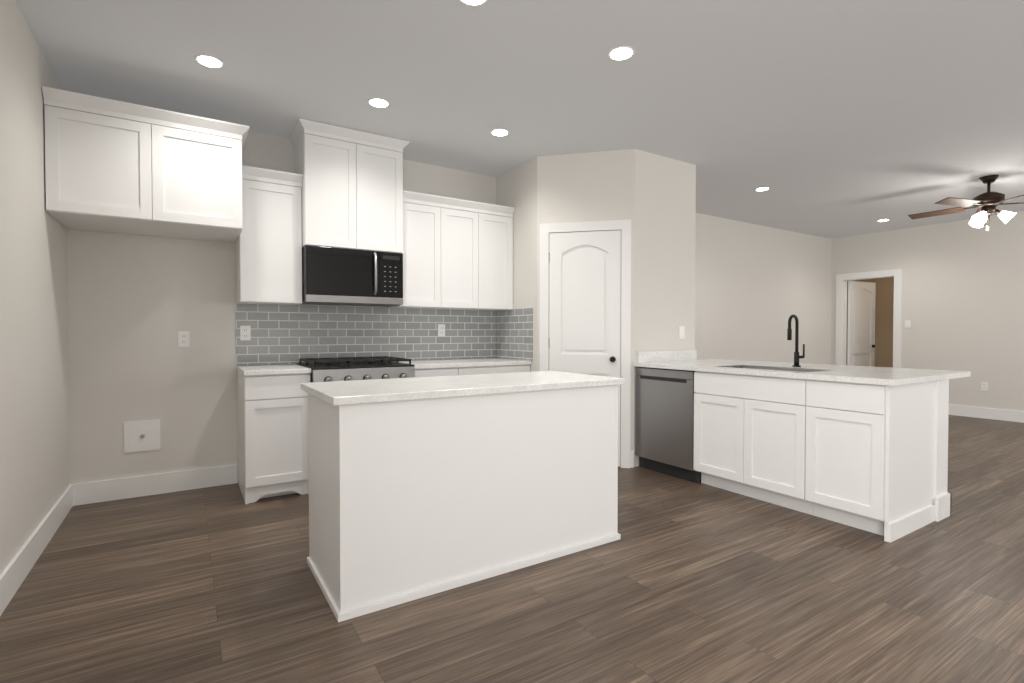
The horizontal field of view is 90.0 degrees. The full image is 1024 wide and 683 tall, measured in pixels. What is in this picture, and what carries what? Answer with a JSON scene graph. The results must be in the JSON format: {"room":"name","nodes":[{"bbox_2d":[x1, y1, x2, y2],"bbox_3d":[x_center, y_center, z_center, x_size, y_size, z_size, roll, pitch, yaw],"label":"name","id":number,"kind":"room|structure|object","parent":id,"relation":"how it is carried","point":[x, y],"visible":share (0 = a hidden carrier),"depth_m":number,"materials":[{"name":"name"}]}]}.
{"room":"kitchen","nodes":[
{"label":"kitchen","id":0,"kind":"room"},
{"bbox_2d":[0,0,69,574],"bbox_3d":[-1.132,-0.215,0.411,0.120,2.745,7.320,-1,1,-32],"label":"wall","id":1,"kind":"structure","parent":0,"point":[34,444],"depth_m":2.58,"materials":[{"name":"white paint"}]},
{"bbox_2d":[0,484,75,615],"bbox_3d":[-1.046,1.085,0.427,0.015,0.145,7.179,-1,1,-32],"label":"baseboard","id":2,"kind":"structure","parent":1,"relation":"attached to","point":[15,572],"depth_m":2.57,"materials":[{"name":"white paint"}]},
{"bbox_2d":[66,130,495,483],"bbox_3d":[-1.602,-0.281,4.375,3.335,2.745,0.120,-1,1,-32],"label":"wall","id":3,"kind":"structure","parent":0,"point":[136,304],"depth_m":3.71,"materials":[{"name":"white paint"}]},
{"bbox_2d":[124,419,159,452],"bbox_3d":[-2.633,0.674,3.650,0.210,0.220,0.026,-1,1,-32],"label":"outlet box","id":4,"kind":"object","parent":3,"relation":"attached to","point":[142,435],"visible":1,"depth_m":3.65,"materials":[{"name":"white plastic"}]},
{"bbox_2d":[42,86,248,242],"bbox_3d":[-2.360,-1.093,3.416,1.034,0.680,0.660,-1,1,-32],"label":"upper cabinet","id":5,"kind":"object","parent":3,"relation":"attached to","point":[113,166],"visible":1,"depth_m":3.15,"materials":[{"name":"white paint"}]},
{"bbox_2d":[76,464,237,504],"bbox_3d":[-2.540,1.030,3.721,0.965,0.145,0.015,-1,1,-32],"label":"baseboard","id":6,"kind":"structure","parent":3,"relation":"attached to","point":[153,484],"depth_m":3.69,"materials":[{"name":"white paint"}]},
{"bbox_2d":[178,331,189,346],"bbox_3d":[-2.422,-0.019,3.783,0.072,0.115,0.008,-1,1,-32],"label":"outlet","id":7,"kind":"object","parent":3,"relation":"attached to","point":[183,338],"visible":1,"depth_m":3.78,"materials":[{"name":"white plastic"}]},
{"bbox_2d":[236,165,302,304],"bbox_3d":[-1.855,-0.776,3.916,0.422,0.970,0.365,-1,1,-32],"label":"upper cabinet","id":8,"kind":"object","parent":3,"relation":"attached to","point":[269,256],"visible":0.85,"depth_m":3.80,"materials":[{"name":"white paint"}]},
{"bbox_2d":[289,118,408,253],"bbox_3d":[-1.325,-1.188,4.189,0.848,0.915,0.460,-1,1,-32],"label":"upper cabinet","id":9,"kind":"object","parent":3,"relation":"attached to","point":[352,190],"visible":1,"depth_m":4.01,"materials":[{"name":"white paint"}]},
{"bbox_2d":[302,245,402,306],"bbox_3d":[-1.321,-0.516,4.195,0.762,0.422,0.473,-1,1,-32],"label":"microwave","id":10,"kind":"object","parent":9,"relation":"attached to","point":[341,276],"visible":0.98,"depth_m":4.02,"materials":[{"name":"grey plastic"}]},
{"bbox_2d":[236,303,532,365],"bbox_3d":[-0.973,-0.036,4.316,2.340,0.537,0.660,-1,1,-32],"label":"tile backsplash","id":11,"kind":"structure","parent":3,"relation":"attached to","point":[286,334],"depth_m":4.55,"materials":[{"name":"grey tile"}]},
{"bbox_2d":[240,326,250,339],"bbox_3d":[-2.076,-0.066,3.991,0.072,0.115,0.008,-1,1,-32],"label":"outlet","id":12,"kind":"object","parent":11,"relation":"attached to","point":[245,332],"visible":1,"depth_m":3.99,"materials":[{"name":"white plastic"}]},
{"bbox_2d":[438,324,444,335],"bbox_3d":[-0.671,-0.107,4.883,0.072,0.115,0.008,-1,1,-32],"label":"outlet","id":13,"kind":"object","parent":11,"relation":"attached to","point":[441,329],"visible":1,"depth_m":4.88,"materials":[{"name":"white plastic"}]},
{"bbox_2d":[387,190,514,310],"bbox_3d":[-0.545,-0.790,4.747,1.134,0.970,0.365,-1,1,-32],"label":"upper cabinet","id":14,"kind":"object","parent":3,"relation":"attached to","point":[457,254],"visible":0.94,"depth_m":4.61,"materials":[{"name":"white paint"}]},
{"bbox_2d":[0,415,1023,682],"bbox_3d":[3.626,1.156,3.501,11.600,0.100,7.800,-1,1,-32],"label":"floor","id":15,"kind":"structure","parent":0,"point":[682,581],"depth_m":2.21,"materials":[{"name":"brown wood"}]},
{"bbox_2d":[297,356,414,382],"bbox_3d":[-1.244,0.617,4.092,0.762,0.958,0.727,-1,1,-32],"label":"gas range","id":16,"kind":"object","parent":15,"relation":"on","point":[349,368],"visible":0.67,"depth_m":3.88,"materials":[{"name":"silver metal"}]},
{"bbox_2d":[237,365,529,503],"bbox_3d":[-0.982,0.654,4.343,2.331,0.876,0.620,-1,1,-32],"label":"base cabinet","id":17,"kind":"object","parent":15,"relation":"on","point":[272,426],"visible":0.35,"depth_m":3.59,"materials":[{"name":"white paint"}]},
{"bbox_2d":[236,358,530,375],"bbox_3d":[-0.977,0.199,4.323,2.337,0.033,0.628,-1,1,-32],"label":"countertop","id":18,"kind":"structure","parent":17,"relation":"on","point":[251,370],"depth_m":4.20,"materials":[{"name":"stone"}]},
{"bbox_2d":[307,385,620,621],"bbox_3d":[-0.219,0.681,2.748,1.554,0.876,0.657,-1,1,-32],"label":"kitchen island","id":19,"kind":"object","parent":15,"relation":"on","point":[410,500],"visible":0.81,"depth_m":2.37,"materials":[{"name":"white paint"}]},
{"bbox_2d":[301,371,625,405],"bbox_3d":[-0.220,0.225,2.741,1.590,0.033,0.695,-1,1,-32],"label":"island countertop","id":20,"kind":"structure","parent":19,"relation":"on","point":[334,393],"depth_m":2.53,"materials":[{"name":"stone"}]},
{"bbox_2d":[635,367,700,482],"bbox_3d":[1.495,0.658,4.355,0.644,0.868,0.601,-1,1,-32],"label":"dishwasher","id":21,"kind":"object","parent":15,"relation":"on","point":[664,421],"visible":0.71,"depth_m":4.16,"materials":[{"name":"grey metal"}]},
{"bbox_2d":[694,371,817,514],"bbox_3d":[1.906,0.665,3.720,0.650,0.876,0.901,-1,1,-32],"label":"base cabinet","id":22,"kind":"object","parent":15,"relation":"on","point":[755,436],"depth_m":3.49,"materials":[{"name":"white paint"}]},
{"bbox_2d":[814,380,941,542],"bbox_3d":[2.222,0.673,3.223,0.650,0.876,0.521,-1,1,-32],"label":"base cabinet","id":23,"kind":"object","parent":15,"relation":"on","point":[872,458],"depth_m":3.01,"materials":[{"name":"white paint"}]},
{"bbox_2d":[633,350,970,385],"bbox_3d":[2.041,0.158,3.905,1.125,0.128,1.938,-1,1,-32],"label":"countertop","id":24,"kind":"structure","parent":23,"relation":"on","point":[680,359],"depth_m":3.57,"materials":[{"name":"stone"}]},
{"bbox_2d":[716,365,829,371],"bbox_3d":[1.883,0.210,3.730,0.396,0.027,0.716,-1,1,-32],"label":"sink","id":25,"kind":"object","parent":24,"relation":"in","point":[775,368],"visible":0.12,"depth_m":3.90,"materials":[{"name":"silver metal"}]},
{"bbox_2d":[787,315,804,366],"bbox_3d":[2.104,-0.005,3.801,0.143,0.390,0.086,-1,1,-32],"label":"faucet","id":26,"kind":"object","parent":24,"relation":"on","point":[797,356],"visible":1,"depth_m":3.82,"materials":[{"name":"black metal"}]},
{"bbox_2d":[15,0,1023,238],"bbox_3d":[3.626,-1.688,3.454,11.600,0.100,7.800,-1,1,-32],"label":"ceiling","id":27,"kind":"structure","parent":0,"point":[831,119],"depth_m":3.23,"materials":[{"name":"grey paint"}]},
{"bbox_2d":[194,54,223,67],"bbox_3d":[-1.759,-1.627,2.980,0.150,0.005,0.150,-1,1,-32],"label":"recessed light","id":28,"kind":"object","parent":27,"relation":"in","point":[209,61],"visible":1,"depth_m":2.97,"materials":[{"name":"white paint"}]},
{"bbox_2d":[367,98,389,107],"bbox_3d":[-0.914,-1.636,3.516,0.150,0.005,0.150,-1,1,-32],"label":"recessed light","id":29,"kind":"object","parent":27,"relation":"in","point":[379,102],"visible":1,"depth_m":3.51,"materials":[{"name":"white paint"}]},
{"bbox_2d":[459,0,487,5],"bbox_3d":[-0.182,-1.618,2.400,0.150,0.005,0.150,-1,1,-32],"label":"recessed light","id":30,"kind":"object","parent":27,"relation":"in","point":[474,2],"visible":1,"depth_m":2.44,"materials":[{"name":"white paint"}]},
{"bbox_2d":[490,129,508,135],"bbox_3d":[-0.095,-1.645,4.036,0.150,0.005,0.150,-1,1,-32],"label":"recessed light","id":31,"kind":"object","parent":27,"relation":"in","point":[499,132],"visible":1,"depth_m":4.03,"materials":[{"name":"white paint"}]},
{"bbox_2d":[608,46,634,60],"bbox_3d":[0.617,-1.626,2.895,0.150,0.005,0.150,-1,1,-32],"label":"recessed light","id":32,"kind":"object","parent":27,"relation":"in","point":[620,53],"visible":1,"depth_m":2.89,"materials":[{"name":"white paint"}]},
{"bbox_2d":[755,187,769,190],"bbox_3d":[2.748,-1.671,5.621,0.150,0.005,0.150,-1,1,-32],"label":"recessed light","id":33,"kind":"object","parent":27,"relation":"in","point":[762,188],"visible":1,"depth_m":5.63,"materials":[{"name":"white paint"}]},
{"bbox_2d":[908,175,1023,229],"bbox_3d":[4.807,-1.398,5.226,1.294,0.540,1.245,-1,1,-32],"label":"ceiling fan","id":34,"kind":"object","parent":27,"relation":"hanging from","point":[987,203],"visible":1,"depth_m":5.14,"materials":[{"name":"wood"}]},
{"bbox_2d":[496,149,695,466],"bbox_3d":[0.759,-0.293,5.078,1.405,2.745,1.425,-1,1,-32],"label":"wall","id":35,"kind":"structure","parent":0,"point":[651,196],"depth_m":4.58,"materials":[{"name":"white paint"}]},
{"bbox_2d":[539,219,630,467],"bbox_3d":[0.636,0.023,4.498,0.792,2.134,0.042,0,1,13],"label":"door frame","id":36,"kind":"structure","parent":35,"relation":"attached to","point":[623,226],"depth_m":4.42,"materials":[{"name":"white paint"}]},
{"bbox_2d":[549,230,620,466],"bbox_3d":[0.628,0.062,4.473,0.624,2.040,0.093,0,1,13],"label":"pantry door","id":37,"kind":"structure","parent":35,"relation":"in","point":[584,302],"depth_m":4.48,"materials":[{"name":"white paint"}]},
{"bbox_2d":[630,450,633,467],"bbox_3d":[0.638,1.017,4.527,0.848,0.145,0.015,0,1,13],"label":"baseboard","id":38,"kind":"structure","parent":35,"relation":"attached to","point":[631,459],"depth_m":4.43,"materials":[{"name":"white paint"}]},
{"bbox_2d":[679,326,684,338],"bbox_3d":[1.576,-0.085,4.750,0.072,0.115,0.009,-1,1,-32],"label":"light switch","id":39,"kind":"object","parent":35,"relation":"attached to","point":[681,332],"visible":1,"depth_m":4.75,"materials":[{"name":"white plastic"}]},
{"bbox_2d":[695,213,831,364],"bbox_3d":[3.243,-0.331,7.355,5.230,2.745,0.120,-1,1,-32],"label":"wall","id":40,"kind":"structure","parent":0,"point":[757,286],"depth_m":7.53,"materials":[{"name":"white paint"}]},
{"bbox_2d":[846,277,893,367],"bbox_3d":[6.883,-0.347,8.328,0.100,2.745,2.900,-1,1,-32],"label":"wall","id":41,"kind":"structure","parent":0,"point":[884,300],"depth_m":8.90,"materials":[{"name":"beige paint"}]},
{"bbox_2d":[831,211,1023,410],"bbox_3d":[7.340,-0.302,5.668,0.120,2.745,7.120,-1,1,-32],"label":"wall","id":42,"kind":"structure","parent":0,"point":[962,295],"depth_m":7.20,"materials":[{"name":"white paint"}]},
{"bbox_2d":[847,281,875,366],"bbox_3d":[5.931,0.002,8.697,0.726,2.020,0.095,0,1,-26],"label":"hall door","id":43,"kind":"structure","parent":42,"relation":"in","point":[861,327],"depth_m":8.67,"materials":[{"name":"white paint"}]},
{"bbox_2d":[835,269,901,367],"bbox_3d":[5.717,-0.042,8.212,0.142,2.140,0.926,-1,1,-32],"label":"door frame","id":44,"kind":"structure","parent":42,"relation":"attached to","point":[897,275],"depth_m":8.27,"materials":[{"name":"white paint"}]},
{"bbox_2d":[905,320,910,327],"bbox_3d":[5.961,-0.264,7.720,0.009,0.115,0.072,-1,1,-32],"label":"light switch","id":45,"kind":"object","parent":42,"relation":"attached to","point":[907,323],"visible":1,"depth_m":7.71,"materials":[{"name":"white plastic"}]},
{"bbox_2d":[981,382,987,390],"bbox_3d":[6.439,0.608,6.983,0.008,0.115,0.072,-1,1,-32],"label":"outlet","id":46,"kind":"object","parent":42,"relation":"attached to","point":[984,385],"visible":1,"depth_m":6.98,"materials":[{"name":"white plastic"}]},
{"bbox_2d":[948,404,1023,422],"bbox_3d":[7.547,1.005,5.235,0.015,0.145,6.088,-1,1,-32],"label":"baseboard","id":47,"kind":"structure","parent":42,"relation":"attached to","point":[958,410],"depth_m":6.95,"materials":[{"name":"white paint"}]}
]}

